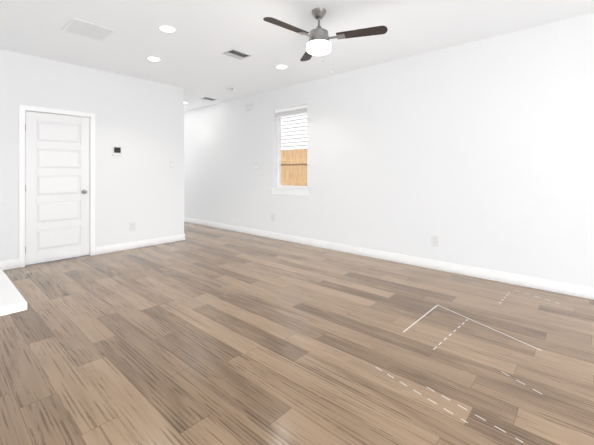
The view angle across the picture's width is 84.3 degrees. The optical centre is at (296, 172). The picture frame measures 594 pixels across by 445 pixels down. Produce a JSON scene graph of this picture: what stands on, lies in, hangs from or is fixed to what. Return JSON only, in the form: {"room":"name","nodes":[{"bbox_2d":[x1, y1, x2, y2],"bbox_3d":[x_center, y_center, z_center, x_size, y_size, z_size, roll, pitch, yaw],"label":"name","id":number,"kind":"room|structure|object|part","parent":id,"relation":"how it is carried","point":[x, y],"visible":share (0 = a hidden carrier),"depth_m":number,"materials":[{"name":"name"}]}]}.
{"room":"empty living room","nodes":[
{"label":"empty living room","id":0,"kind":"room"},
{"bbox_2d":[0,49,183,260],"bbox_3d":[-4.457,-0.165,3.355,0.120,2.770,7.100,0,0,42],"label":"wall","id":1,"kind":"structure","parent":0,"point":[139,181],"depth_m":5.09,"materials":[{"name":"white paint"}]},
{"bbox_2d":[0,259,18,269],"bbox_3d":[-5.176,1.163,2.444,0.014,0.115,4.783,0,0,42],"label":"baseboard","id":2,"kind":"structure","parent":1,"relation":"attached to","point":[9,264],"depth_m":4.16,"materials":[{"name":"white paint"}]},
{"bbox_2d":[25,111,88,264],"bbox_3d":[-3.299,0.199,4.561,0.104,2.023,0.738,0,0,42],"label":"door","id":3,"kind":"structure","parent":1,"relation":"in","point":[57,186],"depth_m":4.55,"materials":[{"name":"white paint"}]},
{"bbox_3d":[-3.087,0.275,4.773,0.069,0.064,0.064,0,0,42],"label":"knob","id":4,"kind":"part","parent":3,"relation":"part of","materials":[{"name":"silver metal"}]},
{"bbox_2d":[19,104,94,267],"bbox_3d":[-3.342,0.168,4.598,0.136,2.104,0.874,0,0,42],"label":"door frame","id":5,"kind":"structure","parent":1,"relation":"attached to","point":[24,108],"depth_m":4.43,"materials":[{"name":"white paint"}]},
{"bbox_2d":[113,146,120,155],"bbox_3d":[-2.802,-0.340,5.109,0.026,0.156,0.124,0,0,42],"label":"thermostat","id":6,"kind":"object","parent":1,"relation":"attached to","point":[116,150],"visible":1,"depth_m":5.10,"materials":[{"name":"white"}]},
{"bbox_2d":[130,222,135,231],"bbox_3d":[-2.648,0.870,5.293,0.010,0.144,0.094,0,0,42],"label":"outlet","id":7,"kind":"object","parent":1,"relation":"attached to","point":[132,228],"visible":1,"depth_m":5.29,"materials":[{"name":"white plastic"}]},
{"bbox_2d":[95,234,184,254],"bbox_3d":[-2.524,1.163,5.431,0.014,0.115,1.457,0,0,42],"label":"baseboard","id":8,"kind":"structure","parent":1,"relation":"attached to","point":[131,245],"depth_m":5.34,"materials":[{"name":"white paint"}]},
{"bbox_2d":[0,222,593,444],"bbox_3d":[-2.004,1.269,1.960,13.100,0.101,8.570,0,0,42],"label":"floor","id":9,"kind":"structure","parent":0,"point":[202,335],"depth_m":2.23,"materials":[{"name":"brown wood"}]},
{"bbox_2d":[0,268,26,315],"bbox_3d":[-1.879,0.765,1.160,2.330,0.910,1.080,0,0,42],"label":"kitchen island","id":10,"kind":"object","parent":9,"relation":"on","point":[12,300],"visible":1,"depth_m":0.81,"materials":[{"name":"white paint"}]},
{"bbox_2d":[0,0,593,110],"bbox_3d":[-2.004,-1.610,1.960,13.100,0.120,8.570,0,0,42],"label":"ceiling","id":11,"kind":"structure","parent":0,"point":[195,63],"depth_m":3.64,"materials":[{"name":"white paint"}]},
{"bbox_2d":[61,18,115,41],"bbox_3d":[-2.262,-1.546,3.560,0.430,0.009,0.400,0,0,42],"label":"ceiling vent","id":12,"kind":"object","parent":11,"relation":"in","point":[86,29],"visible":0.98,"depth_m":3.55,"materials":[{"name":"white metal"}]},
{"bbox_2d":[146,56,160,60],"bbox_3d":[-1.943,-1.548,4.453,0.192,0.005,0.192,0,0,42],"label":"recessed light","id":13,"kind":"object","parent":11,"relation":"in","point":[151,58],"visible":1,"depth_m":4.43,"materials":[{"name":"white plastic"}]},
{"bbox_2d":[158,25,176,32],"bbox_3d":[-1.392,-1.548,3.523,0.192,0.005,0.192,0,0,42],"label":"recessed light","id":14,"kind":"object","parent":11,"relation":"in","point":[168,28],"visible":1,"depth_m":3.51,"materials":[{"name":"white plastic"}]},
{"bbox_2d":[199,97,216,100],"bbox_3d":[-1.853,-1.545,6.860,0.200,0.010,0.300,0,0,42],"label":"ceiling vent","id":15,"kind":"object","parent":11,"relation":"in","point":[207,98],"visible":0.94,"depth_m":6.85,"materials":[{"name":"grey metal"}]},
{"bbox_2d":[222,49,250,59],"bbox_3d":[-0.786,-1.545,4.281,0.220,0.010,0.300,0,0,42],"label":"ceiling vent","id":16,"kind":"object","parent":11,"relation":"in","point":[236,54],"visible":0.96,"depth_m":4.27,"materials":[{"name":"grey metal"}]},
{"bbox_2d":[275,65,287,68],"bbox_3d":[-0.220,-1.548,4.782,0.192,0.005,0.192,0,0,42],"label":"recessed light","id":17,"kind":"object","parent":11,"relation":"in","point":[281,66],"visible":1,"depth_m":4.76,"materials":[{"name":"white plastic"}]},
{"bbox_2d":[263,8,387,74],"bbox_3d":[0.162,-1.248,3.038,1.112,0.604,1.040,0,0,42],"label":"ceiling fan","id":18,"kind":"object","parent":11,"relation":"hanging from","point":[319,43],"visible":1,"depth_m":3.05,"materials":[{"name":"brown wood"}]},
{"bbox_3d":[-0.094,-1.288,2.880,0.157,0.031,0.462,0,0,42],"label":"blade","id":19,"kind":"part","parent":18,"relation":"part of","materials":[{"name":"brown wood"}]},
{"bbox_3d":[0.132,-1.288,3.532,0.411,0.031,0.343,0,0,42],"label":"blade","id":20,"kind":"part","parent":18,"relation":"part of","materials":[{"name":"brown wood"}]},
{"bbox_3d":[0.210,-1.195,3.143,0.238,0.076,0.238,0,0,42],"label":"glass","id":21,"kind":"part","parent":18,"relation":"part of","materials":[{"name":"white glass"}]},
{"bbox_3d":[0.286,-1.099,3.086,0.018,0.306,0.163,0,0,42],"label":"chain","id":22,"kind":"part","parent":18,"relation":"part of","materials":[{"name":"silver metal"}]},
{"bbox_3d":[0.588,-1.288,3.017,0.448,0.031,0.264,0,0,42],"label":"blade","id":23,"kind":"part","parent":18,"relation":"part of","materials":[{"name":"brown wood"}]},
{"bbox_2d":[184,13,593,287],"bbox_3d":[0.791,-0.165,5.108,13.100,2.770,0.150,0,0,42],"label":"wall","id":24,"kind":"structure","parent":0,"point":[478,153],"depth_m":4.12,"materials":[{"name":"white paint"}]},
{"bbox_2d":[246,104,252,110],"bbox_3d":[-0.948,-1.300,6.524,0.170,0.120,0.042,0,0,42],"label":"door chime","id":25,"kind":"object","parent":24,"relation":"attached to","point":[249,107],"visible":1,"depth_m":6.49,"materials":[{"name":"white plastic"}]},
{"bbox_2d":[271,214,274,221],"bbox_3d":[-0.451,0.840,6.104,0.094,0.144,0.010,0,0,42],"label":"electrical outlet","id":26,"kind":"object","parent":24,"relation":"attached to","point":[272,217],"visible":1,"depth_m":6.09,"materials":[{"name":"white plastic"}]},
{"bbox_2d":[270,187,309,195],"bbox_3d":[-0.110,0.328,5.841,0.930,0.115,0.120,0,0,42],"label":"window sill","id":27,"kind":"structure","parent":24,"relation":"attached to","point":[293,191],"depth_m":5.78,"materials":[{"name":"white paint"}]},
{"bbox_2d":[275,108,306,188],"bbox_3d":[-0.074,-0.450,5.881,0.800,1.440,0.124,0,0,42],"label":"window","id":28,"kind":"structure","parent":24,"relation":"in","point":[278,116],"depth_m":6.04,"materials":[{"name":"white plastic"}]},
{"bbox_2d":[275,104,306,112],"bbox_3d":[-0.098,-1.139,5.854,0.788,0.058,0.060,0,0,42],"label":"blind headrail","id":29,"kind":"object","parent":28,"relation":"attached to","point":[291,108],"visible":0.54,"depth_m":5.83,"materials":[{"name":"white plastic"}]},
{"bbox_2d":[184,217,593,299],"bbox_3d":[0.737,1.163,5.047,12.800,0.115,0.014,0,0,42],"label":"baseboard","id":30,"kind":"structure","parent":24,"relation":"attached to","point":[551,285],"depth_m":4.16,"materials":[{"name":"white paint"}]},
{"bbox_2d":[431,235,438,246],"bbox_3d":[1.747,0.860,4.152,0.094,0.144,0.010,0,0,42],"label":"electrical outlet","id":31,"kind":"object","parent":24,"relation":"attached to","point":[434,240],"visible":1,"depth_m":4.15,"materials":[{"name":"white plastic"}]},
{"label":"outside","id":32,"kind":"structure","parent":0,"visible":0},
{"bbox_3d":[0.882,1.290,8.524,14.000,0.100,5.080,0,0,42],"label":"ground","id":33,"kind":"structure","parent":32,"visible":0},
{"bbox_2d":[281,149,306,185],"bbox_3d":[-0.288,0.324,8.336,10.700,1.832,0.128,0,0,42],"label":"fence","id":34,"kind":"object","parent":33,"relation":"on","point":[287,157],"depth_m":8.08,"materials":[{"name":"brown wood"}]},
{"bbox_2d":[281,113,306,150],"bbox_3d":[1.027,-1.370,9.440,13.000,5.220,0.318,0,0,42],"label":"siding","id":35,"kind":"object","parent":33,"relation":"on","point":[290,125],"depth_m":10.23,"materials":[{"name":"white paint"}]}
]}

